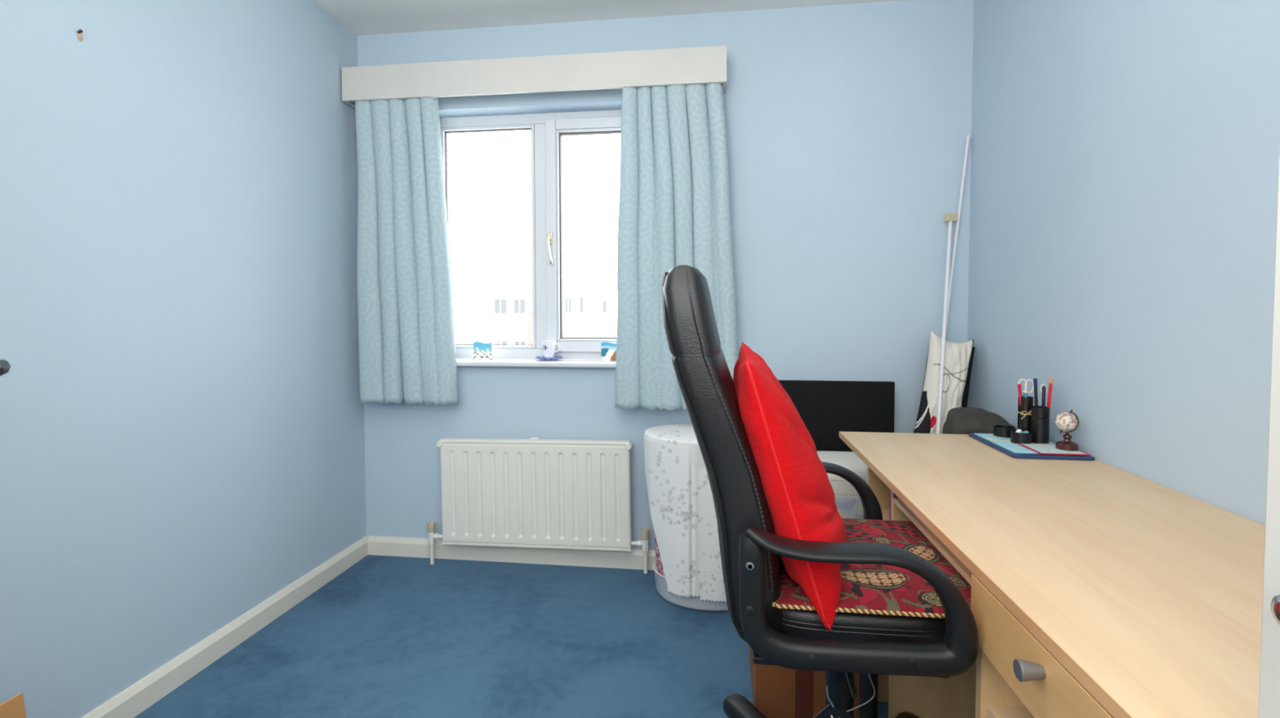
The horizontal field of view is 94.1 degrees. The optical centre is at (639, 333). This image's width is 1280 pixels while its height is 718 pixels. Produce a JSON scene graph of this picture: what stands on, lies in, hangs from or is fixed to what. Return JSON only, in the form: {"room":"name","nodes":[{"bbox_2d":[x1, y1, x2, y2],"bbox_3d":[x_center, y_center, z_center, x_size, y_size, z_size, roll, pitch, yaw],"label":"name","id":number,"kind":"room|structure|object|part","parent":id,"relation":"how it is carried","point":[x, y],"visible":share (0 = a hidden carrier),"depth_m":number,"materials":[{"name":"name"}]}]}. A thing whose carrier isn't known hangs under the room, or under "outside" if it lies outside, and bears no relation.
{"room":"home office","nodes":[
{"label":"home office","id":0,"kind":"room"},
{"bbox_2d":[0,358,10,376],"bbox_3d":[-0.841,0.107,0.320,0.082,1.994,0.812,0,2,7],"label":"knob","id":1,"kind":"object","parent":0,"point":[5,366],"depth_m":0.70,"materials":[{"name":"silver metal"}]},
{"bbox_2d":[0,0,366,717],"bbox_3d":[-1.513,-0.109,1.325,0.120,2.367,3.348,0,2,7],"label":"wall","id":2,"kind":"structure","parent":0,"point":[182,433],"depth_m":1.75,"materials":[{"name":"blue paint"}]},
{"bbox_2d":[76,29,83,40],"bbox_3d":[-1.420,-0.758,1.516,0.013,0.027,0.016,0,2,7],"label":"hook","id":3,"kind":"object","parent":2,"relation":"attached to","point":[79,35],"visible":1,"depth_m":1.51,"materials":[{"name":"metal"}]},
{"bbox_2d":[81,536,368,717],"bbox_3d":[-1.454,1.035,1.283,0.016,0.083,2.998,0,2,7],"label":"baseboard","id":4,"kind":"structure","parent":2,"relation":"attached to","point":[139,697],"depth_m":1.94,"materials":[{"name":"white paint"}]},
{"bbox_2d":[134,555,888,717],"bbox_3d":[-0.166,1.131,1.121,2.813,0.100,3.198,0,2,7],"label":"floor","id":5,"kind":"structure","parent":0,"point":[388,637],"depth_m":1.96,"materials":[{"name":"blue carpet"}]},
{"bbox_2d":[0,693,26,717],"bbox_3d":[-1.329,0.888,0.934,0.302,0.402,0.529,0,2,7],"label":"carton","id":6,"kind":"object","parent":5,"relation":"on","point":[14,708],"visible":1,"depth_m":1.11,"materials":[{"name":"brown cardboard"}]},
{"bbox_2d":[653,531,728,611],"bbox_3d":[0.270,0.715,2.352,0.480,0.638,0.346,0,2,7],"label":"laundry basket","id":7,"kind":"object","parent":5,"relation":"on","point":[661,586],"visible":0.09,"depth_m":2.26,"materials":[{"name":"white plastic"}]},
{"bbox_2d":[644,423,726,603],"bbox_3d":[0.269,0.683,2.350,0.510,0.599,0.379,0,2,7],"label":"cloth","id":8,"kind":"object","parent":7,"relation":"on","point":[682,504],"visible":0.53,"depth_m":2.19,"materials":[{"name":"white fabric"}]},
{"bbox_2d":[749,646,859,717],"bbox_3d":[0.477,0.857,1.744,0.292,0.399,0.282,0,2,7],"label":"cardboard box","id":9,"kind":"object","parent":5,"relation":"on","point":[778,692],"visible":0.13,"depth_m":1.62,"materials":[{"name":"brown cardboard"}]},
{"bbox_2d":[661,265,978,717],"bbox_3d":[0.388,0.479,1.152,0.734,1.199,0.708,0,2,7],"label":"office chair","id":10,"kind":"object","parent":5,"relation":"on","point":[751,550],"visible":0.86,"depth_m":0.98,"materials":[{"name":"black leather"}]},
{"bbox_3d":[0.165,0.200,1.197,0.216,0.644,0.430,0,2,7],"label":"backrest","id":11,"kind":"part","parent":10,"relation":"part of","materials":[{"name":"black leather"}]},
{"bbox_3d":[0.310,0.947,1.373,0.068,0.061,0.358,-1,2,-26],"label":"leg","id":12,"kind":"part","parent":10,"relation":"part of","materials":[{"name":"black plastic"}]},
{"bbox_2d":[733,342,846,631],"bbox_3d":[0.283,0.249,1.159,0.205,0.444,0.430,0,2,7],"label":"cushion","id":13,"kind":"object","parent":10,"relation":"on","point":[799,494],"visible":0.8,"depth_m":0.97,"materials":[{"name":"red fabric"}]},
{"bbox_3d":[0.379,0.653,1.073,0.086,0.211,0.005,0,2,6],"label":"cord","id":14,"kind":"part","parent":10,"relation":"part of","materials":[{"name":"white plastic"}]},
{"bbox_3d":[0.359,0.577,1.046,0.010,0.030,0.156,0,2,7],"label":"height lever","id":15,"kind":"part","parent":10,"relation":"part of","materials":[{"name":"black plastic"}]},
{"bbox_3d":[0.399,0.396,1.436,0.356,0.222,0.062,0,2,7],"label":"armrest","id":16,"kind":"part","parent":10,"relation":"part of","materials":[{"name":"black plastic"}]},
{"bbox_3d":[0.333,0.414,0.923,0.356,0.222,0.062,0,2,7],"label":"armrest","id":17,"kind":"part","parent":10,"relation":"part of","materials":[{"name":"black plastic"}]},
{"bbox_3d":[0.399,0.487,1.177,0.385,0.084,0.400,0,2,7],"label":"seat","id":18,"kind":"part","parent":10,"relation":"part of","materials":[{"name":"black leather"}]},
{"bbox_2d":[772,518,971,619],"bbox_3d":[0.431,0.438,1.169,0.376,0.027,0.439,0,2,7],"label":"seat pad","id":19,"kind":"object","parent":10,"relation":"on","point":[875,589],"visible":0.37,"depth_m":1.03,"materials":[{"name":"fabric"}]},
{"bbox_3d":[0.540,0.949,1.332,0.358,0.061,0.068,-2,3,-44],"label":"leg","id":20,"kind":"part","parent":10,"relation":"part of","materials":[{"name":"black plastic"}]},
{"bbox_2d":[778,380,894,452],"bbox_3d":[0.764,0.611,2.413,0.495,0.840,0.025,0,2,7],"label":"monitor","id":21,"kind":"object","parent":5,"relation":"on","point":[826,408],"visible":0.25,"depth_m":2.38,"materials":[{"name":"black plastic"}]},
{"bbox_2d":[858,673,878,717],"bbox_3d":[0.543,0.853,1.414,0.048,0.428,0.048,0,2,7],"label":"tube","id":22,"kind":"object","parent":5,"relation":"on","point":[870,710],"visible":0.22,"depth_m":1.40,"materials":[{"name":"black plastic"}]},
{"bbox_2d":[935,213,957,434],"bbox_3d":[1.087,0.286,2.178,0.047,1.507,0.559,1,3,35],"label":"pole","id":23,"kind":"object","parent":5,"relation":"on","point":[950,218],"visible":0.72,"depth_m":2.26,"materials":[{"name":"white plastic"}]},
{"bbox_2d":[946,134,970,332],"bbox_3d":[1.207,0.122,2.389,0.203,1.815,0.016,0,2,-1],"label":"pole","id":24,"kind":"object","parent":5,"relation":"on","point":[968,136],"visible":0.53,"depth_m":2.37,"materials":[{"name":"white plastic"}]},
{"bbox_2d":[839,431,1265,717],"bbox_3d":[0.845,0.712,1.215,0.630,0.727,1.453,0,2,7],"label":"desk","id":25,"kind":"object","parent":5,"relation":"on","point":[1100,589],"visible":0.92,"depth_m":0.93,"materials":[{"name":"brown wood"}]},
{"bbox_2d":[880,508,888,520],"bbox_3d":[0.914,0.510,1.552,0.549,0.016,0.224,0,2,7],"label":"shelf","id":26,"kind":"object","parent":25,"relation":"attached to","point":[885,512],"depth_m":1.65,"materials":[{"name":"brown wood"}]},
{"bbox_2d":[888,489,891,520],"bbox_3d":[0.722,0.434,1.524,0.154,0.139,0.025,0,2,7],"label":"ring binder","id":27,"kind":"object","parent":25,"relation":"on","point":[890,507],"visible":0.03,"depth_m":1.54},
{"bbox_3d":[0.911,0.709,1.559,0.555,0.709,0.260,0,2,7],"label":"panel","id":28,"kind":"part","parent":25,"relation":"part of","materials":[{"name":"brown wood"}]},
{"bbox_2d":[894,498,973,586],"bbox_3d":[0.800,0.416,1.173,0.430,0.012,0.500,0,2,7],"label":"keyboard tray","id":29,"kind":"object","parent":25,"relation":"on","point":[941,548],"depth_m":1.18,"materials":[{"name":"brown wood"}]},
{"bbox_3d":[0.819,0.732,0.911,0.573,0.709,0.018,0,2,7],"label":"panel","id":30,"kind":"part","parent":25,"relation":"part of","materials":[{"name":"brown wood"}]},
{"bbox_2d":[986,704,1034,717],"bbox_3d":[0.796,0.596,0.702,0.565,0.016,0.392,0,2,7],"label":"shelf","id":31,"kind":"object","parent":25,"relation":"attached to","point":[993,711],"depth_m":0.92,"materials":[{"name":"brown wood"}]},
{"bbox_3d":[0.482,0.417,0.736,0.029,0.025,0.025,0,2,7],"label":"knob","id":32,"kind":"part","parent":25,"relation":"part of","materials":[{"name":"grey metal"}]},
{"bbox_2d":[968,433,1094,461],"bbox_3d":[1.119,0.325,1.726,0.203,0.009,0.300,0,2,7],"label":"desk pad","id":33,"kind":"object","parent":25,"relation":"on","point":[1015,455],"visible":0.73,"depth_m":1.59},
{"bbox_2d":[973,433,1055,453],"bbox_3d":[1.120,0.320,1.735,0.174,0.002,0.258,0,2,7],"label":"card","id":34,"kind":"object","parent":33,"relation":"on","point":[1004,442],"visible":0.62,"depth_m":1.73,"materials":[{"name":"blue paper"}]},
{"bbox_2d":[993,425,1016,438],"bbox_3d":[1.122,0.301,1.834,0.060,0.028,0.060,0,2,7],"label":"round dish","id":35,"kind":"object","parent":34,"relation":"on","point":[1001,431],"visible":0.85,"depth_m":1.82,"materials":[{"name":"black plastic"}]},
{"bbox_2d":[1010,430,1031,444],"bbox_3d":[1.111,0.302,1.738,0.053,0.033,0.053,0,2,7],"label":"round dish","id":36,"kind":"object","parent":34,"relation":"on","point":[1015,437],"visible":0.98,"depth_m":1.72,"materials":[{"name":"black plastic"}]},
{"bbox_2d":[1017,395,1034,431],"bbox_3d":[1.150,0.253,1.780,0.048,0.128,0.049,0,2,7],"label":"pen cup","id":37,"kind":"object","parent":34,"relation":"on","point":[1024,423],"visible":0.66,"depth_m":1.77,"materials":[{"name":"black plastic"}]},
{"bbox_2d":[1017,384,1022,406],"bbox_3d":[1.139,0.231,1.779,0.024,0.162,0.009,0,2,7],"label":"pen","id":38,"kind":"object","parent":37,"relation":"in","point":[1020,390],"visible":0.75,"depth_m":1.77,"materials":[{"name":"plastic"}]},
{"bbox_2d":[1017,378,1034,393],"bbox_3d":[1.157,0.210,1.789,0.047,0.149,0.012,0,2,7],"label":"scissors","id":39,"kind":"object","parent":37,"relation":"in","point":[1024,391],"visible":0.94,"depth_m":1.78,"materials":[{"name":"white plastic"}]},
{"bbox_3d":[1.148,0.156,1.788,0.028,0.043,0.005,0,2,7],"label":"handle","id":40,"kind":"part","parent":39,"relation":"part of","materials":[{"name":"white plastic"}]},
{"bbox_3d":[1.167,0.159,1.786,0.028,0.043,0.005,0,2,7],"label":"handle","id":41,"kind":"part","parent":39,"relation":"part of","materials":[{"name":"white plastic"}]},
{"bbox_2d":[1031,405,1049,444],"bbox_3d":[1.167,0.266,1.738,0.045,0.105,0.045,0,2,7],"label":"pen cup","id":42,"kind":"object","parent":34,"relation":"on","point":[1040,421],"visible":0.99,"depth_m":1.72,"materials":[{"name":"black plastic"}]},
{"bbox_2d":[1033,378,1038,407],"bbox_3d":[1.161,0.222,1.746,0.018,0.182,0.009,1,2,30],"label":"pen","id":43,"kind":"object","parent":42,"relation":"in","point":[1035,380],"visible":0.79,"depth_m":1.74,"materials":[{"name":"blue plastic"}]},
{"bbox_2d":[1041,386,1045,408],"bbox_3d":[1.178,0.234,1.741,0.012,0.159,0.009,-2,3,-38],"label":"pen","id":44,"kind":"object","parent":42,"relation":"in","point":[1043,391],"visible":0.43,"depth_m":1.74,"materials":[{"name":"blue plastic"}]},
{"bbox_2d":[1040,383,1047,393],"bbox_3d":[1.181,0.229,1.745,0.020,0.164,0.006,0,2,7],"label":"scissors","id":45,"kind":"object","parent":42,"relation":"in","point":[1043,384],"visible":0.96,"depth_m":1.74,"materials":[{"name":"plastic"}]},
{"bbox_2d":[1046,377,1053,408],"bbox_3d":[1.185,0.222,1.728,0.020,0.185,0.009,0,2,7],"label":"pencil","id":46,"kind":"object","parent":42,"relation":"in","point":[1051,380],"visible":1,"depth_m":1.72,"materials":[{"name":"red paint"}]},
{"bbox_2d":[1016,443,1090,456],"bbox_3d":[1.142,0.321,1.653,0.123,0.002,0.134,0,2,7],"label":"card","id":47,"kind":"object","parent":33,"relation":"on","point":[1040,448],"visible":0.91,"depth_m":1.64,"materials":[{"name":"paper"}]},
{"bbox_2d":[1054,409,1079,451],"bbox_3d":[1.179,0.265,1.646,0.057,0.110,0.053,0,2,7],"label":"globe","id":48,"kind":"object","parent":47,"relation":"on","point":[1064,421],"visible":1,"depth_m":1.63,"materials":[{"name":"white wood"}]},
{"bbox_3d":[1.184,0.244,1.644,0.047,0.061,0.007,0,2,7],"label":"meridian arm","id":49,"kind":"part","parent":48,"relation":"part of","materials":[{"name":"gold metal"}]},
{"bbox_3d":[0.502,0.437,0.734,0.012,0.100,0.420,0,2,7],"label":"drawer","id":50,"kind":"part","parent":25,"relation":"part of","materials":[{"name":"brown wood"}]},
{"bbox_2d":[1257,140,1279,717],"bbox_3d":[0.458,0.112,0.118,0.078,1.994,0.742,0,2,7],"label":"door","id":51,"kind":"structure","parent":5,"relation":"on","point":[1269,673],"depth_m":0.48,"materials":[{"name":"white paint"}]},
{"bbox_3d":[0.480,0.200,0.424,0.044,0.029,0.029,0,2,7],"label":"handle","id":52,"kind":"part","parent":51,"relation":"part of","materials":[{"name":"silver metal"}]},
{"bbox_3d":[0.807,0.853,2.226,0.400,0.371,0.281,0,2,7],"label":"cardboard box","id":53,"kind":"object","parent":5,"relation":"on","visible":0},
{"bbox_2d":[817,451,866,519],"bbox_3d":[0.802,0.559,2.219,0.370,0.213,0.278,0,2,7],"label":"bag","id":54,"kind":"object","parent":53,"relation":"on","point":[848,503],"visible":0.27,"depth_m":2.09,"materials":[{"name":"white plastic"}]},
{"bbox_3d":[1.185,0.742,2.140,0.186,0.599,0.432,0,2,7],"label":"cardboard box","id":55,"kind":"object","parent":5,"relation":"on","visible":0},
{"bbox_2d":[913,330,973,434],"bbox_3d":[1.148,0.220,2.255,0.250,0.461,0.135,-2,3,-40],"label":"pillow","id":56,"kind":"object","parent":55,"relation":"on","point":[957,355],"visible":0.73,"depth_m":2.22,"materials":[{"name":"fabric"}]},
{"bbox_2d":[961,346,974,408],"bbox_3d":[1.216,0.234,2.345,0.188,0.395,0.056,0,2,7],"label":"pillow","id":57,"kind":"object","parent":55,"relation":"on","point":[964,404],"visible":0.04,"depth_m":2.32,"materials":[{"name":"black fabric"}]},
{"bbox_2d":[942,407,1014,434],"bbox_3d":[1.161,0.347,2.040,0.233,0.193,0.152,1,2,32],"label":"jacket","id":58,"kind":"object","parent":55,"relation":"on","point":[959,420],"visible":0.38,"depth_m":2.01,"materials":[{"name":"grey fabric"}]},
{"bbox_2d":[311,0,901,35],"bbox_3d":[-0.169,-1.335,1.032,2.813,0.100,3.198,0,2,7],"label":"ceiling","id":59,"kind":"structure","parent":0,"point":[362,17],"depth_m":2.46,"materials":[{"name":"paint"}]},
{"bbox_2d":[357,0,973,550],"bbox_3d":[0.040,-0.160,2.686,2.613,2.367,0.250,0,2,7],"label":"wall","id":60,"kind":"structure","parent":0,"point":[848,126],"depth_m":2.47,"materials":[{"name":"blue paint"}]},
{"bbox_2d":[367,536,655,570],"bbox_3d":[0.032,0.986,2.594,2.597,0.083,0.016,0,2,7],"label":"baseboard","id":61,"kind":"structure","parent":60,"relation":"attached to","point":[377,545],"depth_m":2.66,"materials":[{"name":"white paint"}]},
{"bbox_2d":[439,109,621,368],"bbox_3d":[-0.405,-0.425,2.666,1.205,1.140,0.218,0,2,7],"label":"window","id":62,"kind":"structure","parent":60,"relation":"in","point":[548,129],"depth_m":2.70,"materials":[{"name":"white plastic"}]},
{"bbox_2d":[472,342,492,359],"bbox_3d":[-0.717,0.078,2.710,0.088,0.082,0.012,0,2,7],"label":"card","id":63,"kind":"object","parent":62,"relation":"on","point":[482,351],"depth_m":2.71,"materials":[{"name":"paper"}]},
{"bbox_3d":[-0.408,0.133,2.651,1.205,0.025,0.148,0,2,7],"label":"sill","id":64,"kind":"part","parent":62,"relation":"part of","materials":[{"name":"white plastic"}]},
{"bbox_2d":[535,355,562,360],"bbox_3d":[-0.406,0.112,2.659,0.120,0.016,0.120,0,2,7],"label":"saucer","id":65,"kind":"object","parent":62,"relation":"on","point":[541,357],"visible":0.97,"depth_m":2.63,"materials":[{"name":"blue ceramic"}]},
{"bbox_2d":[542,340,559,357],"bbox_3d":[-0.400,0.070,2.662,0.071,0.074,0.056,-2,3,-35],"label":"teacup","id":66,"kind":"object","parent":65,"relation":"on","point":[548,346],"visible":0.95,"depth_m":2.64,"materials":[{"name":"white ceramic"}]},
{"bbox_3d":[-0.370,0.066,2.659,0.027,0.044,0.007,0,2,-4],"label":"handle","id":67,"kind":"part","parent":66,"relation":"part of","materials":[{"name":"white ceramic"}]},
{"bbox_3d":[-0.405,-0.376,2.652,0.032,0.134,0.020,0,2,7],"label":"lever","id":68,"kind":"part","parent":62,"relation":"part of","materials":[{"name":"beige metal"}]},
{"bbox_3d":[-0.404,-0.427,2.679,0.020,0.053,0.008,0,2,7],"label":"handle","id":69,"kind":"part","parent":62,"relation":"part of","materials":[{"name":"beige metal"}]},
{"bbox_3d":[-0.144,-0.439,2.675,0.560,1.045,0.052,0,2,7],"label":"opening sash","id":70,"kind":"part","parent":62,"relation":"part of","materials":[{"name":"white plastic"}]},
{"bbox_2d":[601,342,616,360],"bbox_3d":[-0.129,0.079,2.630,0.085,0.084,0.012,0,2,7],"label":"card","id":71,"kind":"object","parent":62,"relation":"on","point":[608,349],"depth_m":2.63,"materials":[{"name":"paper"}]},
{"bbox_2d":[341,44,727,107],"bbox_3d":[-0.460,-1.072,2.522,1.637,0.142,0.135,0,2,7],"label":"pelmet","id":72,"kind":"object","parent":60,"relation":"attached to","point":[696,64],"visible":0.93,"depth_m":2.45,"materials":[{"name":"white wood"}]},
{"bbox_3d":[-1.263,-1.075,2.634,0.016,0.142,0.117,0,2,7],"label":"panel","id":73,"kind":"part","parent":72,"relation":"part of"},
{"bbox_3d":[0.345,-1.069,2.428,0.016,0.142,0.117,0,2,7],"label":"panel","id":74,"kind":"part","parent":72,"relation":"part of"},
{"bbox_2d":[426,437,649,573],"bbox_3d":[-0.450,0.737,2.603,1.000,0.595,0.102,-1,2,7],"label":"radiator","id":75,"kind":"object","parent":60,"relation":"attached to","point":[534,492],"visible":1,"depth_m":2.56,"materials":[{"name":"metal"}]},
{"bbox_2d":[439,437,631,445],"bbox_3d":[-0.459,0.467,2.570,0.842,0.016,0.044,-1,2,7],"label":"grille","id":76,"kind":"object","parent":75,"relation":"attached to","point":[533,441],"depth_m":2.56,"materials":[{"name":"metal"}]},
{"bbox_3d":[-0.458,0.693,2.562,0.840,0.444,0.008,-1,2,7],"label":"panel","id":77,"kind":"part","parent":75,"relation":"part of","materials":[{"name":"metal"}]},
{"bbox_3d":[-0.455,0.693,2.582,0.838,0.441,0.032,-1,2,7],"label":"panel","id":78,"kind":"part","parent":75,"relation":"part of","materials":[{"name":"metal"}]},
{"bbox_3d":[-0.456,-1.057,2.552,1.598,0.020,0.075,0,2,7],"label":"rail","id":79,"kind":"object","parent":60,"relation":"attached to","visible":0},
{"bbox_2d":[355,97,458,405],"bbox_3d":[-1.014,-0.378,2.595,0.444,1.372,0.088,0,2,7],"label":"curtain","id":80,"kind":"object","parent":79,"relation":"hanging from","point":[406,344],"visible":0.97,"depth_m":2.56,"materials":[{"name":"blue fabric"}]},
{"bbox_2d":[615,83,738,410],"bbox_3d":[0.155,-0.373,2.445,0.526,1.374,0.091,0,2,7],"label":"curtain","id":81,"kind":"object","parent":79,"relation":"hanging from","point":[674,202],"visible":0.77,"depth_m":2.41,"materials":[{"name":"blue fabric"}]},
{"bbox_2d":[967,0,1279,525],"bbox_3d":[1.198,-0.100,0.976,0.120,2.367,3.348,0,2,7],"label":"wall","id":82,"kind":"structure","parent":0,"point":[1125,153],"depth_m":1.45,"materials":[{"name":"blue paint"}]},
{"label":"outside","id":83,"kind":"structure","parent":0,"visible":0},
{"bbox_3d":[-2.720,1.863,57.368,140.000,0.100,107.100,0,2,7],"label":"ground","id":84,"kind":"structure","parent":83,"visible":0},
{"bbox_2d":[452,273,533,359],"bbox_3d":[-13.485,-1.315,48.044,13.400,6.950,8.900,0,2,7],"label":"house","id":85,"kind":"structure","parent":84,"relation":"on","point":[495,310],"depth_m":43.74,"materials":[{"name":"stone"}]},
{"bbox_3d":[-10.171,0.964,43.680,1.000,0.900,0.030,0,2,7],"label":"pane","id":86,"kind":"part","parent":85,"relation":"part of","materials":[{"name":"white glass"}]},
{"bbox_3d":[-10.175,-1.984,43.574,1.000,1.100,0.030,0,2,7],"label":"pane","id":87,"kind":"part","parent":85,"relation":"part of","materials":[{"name":"white glass"}]},
{"bbox_3d":[-8.737,-1.979,43.389,0.900,1.100,0.030,0,2,7],"label":"pane","id":88,"kind":"part","parent":85,"relation":"part of","materials":[{"name":"white glass"}]},
{"bbox_3d":[-8.733,0.969,43.495,0.900,0.900,0.030,0,2,7],"label":"pane","id":89,"kind":"part","parent":85,"relation":"part of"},
{"bbox_3d":[-7.820,0.348,43.330,0.650,3.950,0.120,0,2,7],"label":"brick panel","id":90,"kind":"part","parent":85,"relation":"part of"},
{"bbox_2d":[562,272,617,359],"bbox_3d":[-1.632,-1.275,46.522,10.500,6.950,8.900,0,2,7],"label":"house","id":91,"kind":"structure","parent":84,"relation":"on","point":[589,305],"depth_m":42.78,"materials":[{"name":"stone"}]},
{"bbox_3d":[-5.166,-2.017,42.929,0.500,1.100,0.030,0,2,7],"label":"pane","id":92,"kind":"part","parent":91,"relation":"part of","materials":[{"name":"white glass"}]},
{"bbox_3d":[-4.026,-2.063,42.781,0.600,1.200,0.030,0,2,7],"label":"pane","id":93,"kind":"part","parent":91,"relation":"part of","materials":[{"name":"white glass"}]},
{"bbox_3d":[-2.687,-1.909,42.614,0.700,0.900,0.030,0,2,7],"label":"pane","id":94,"kind":"part","parent":91,"relation":"part of","materials":[{"name":"white glass"}]}
]}

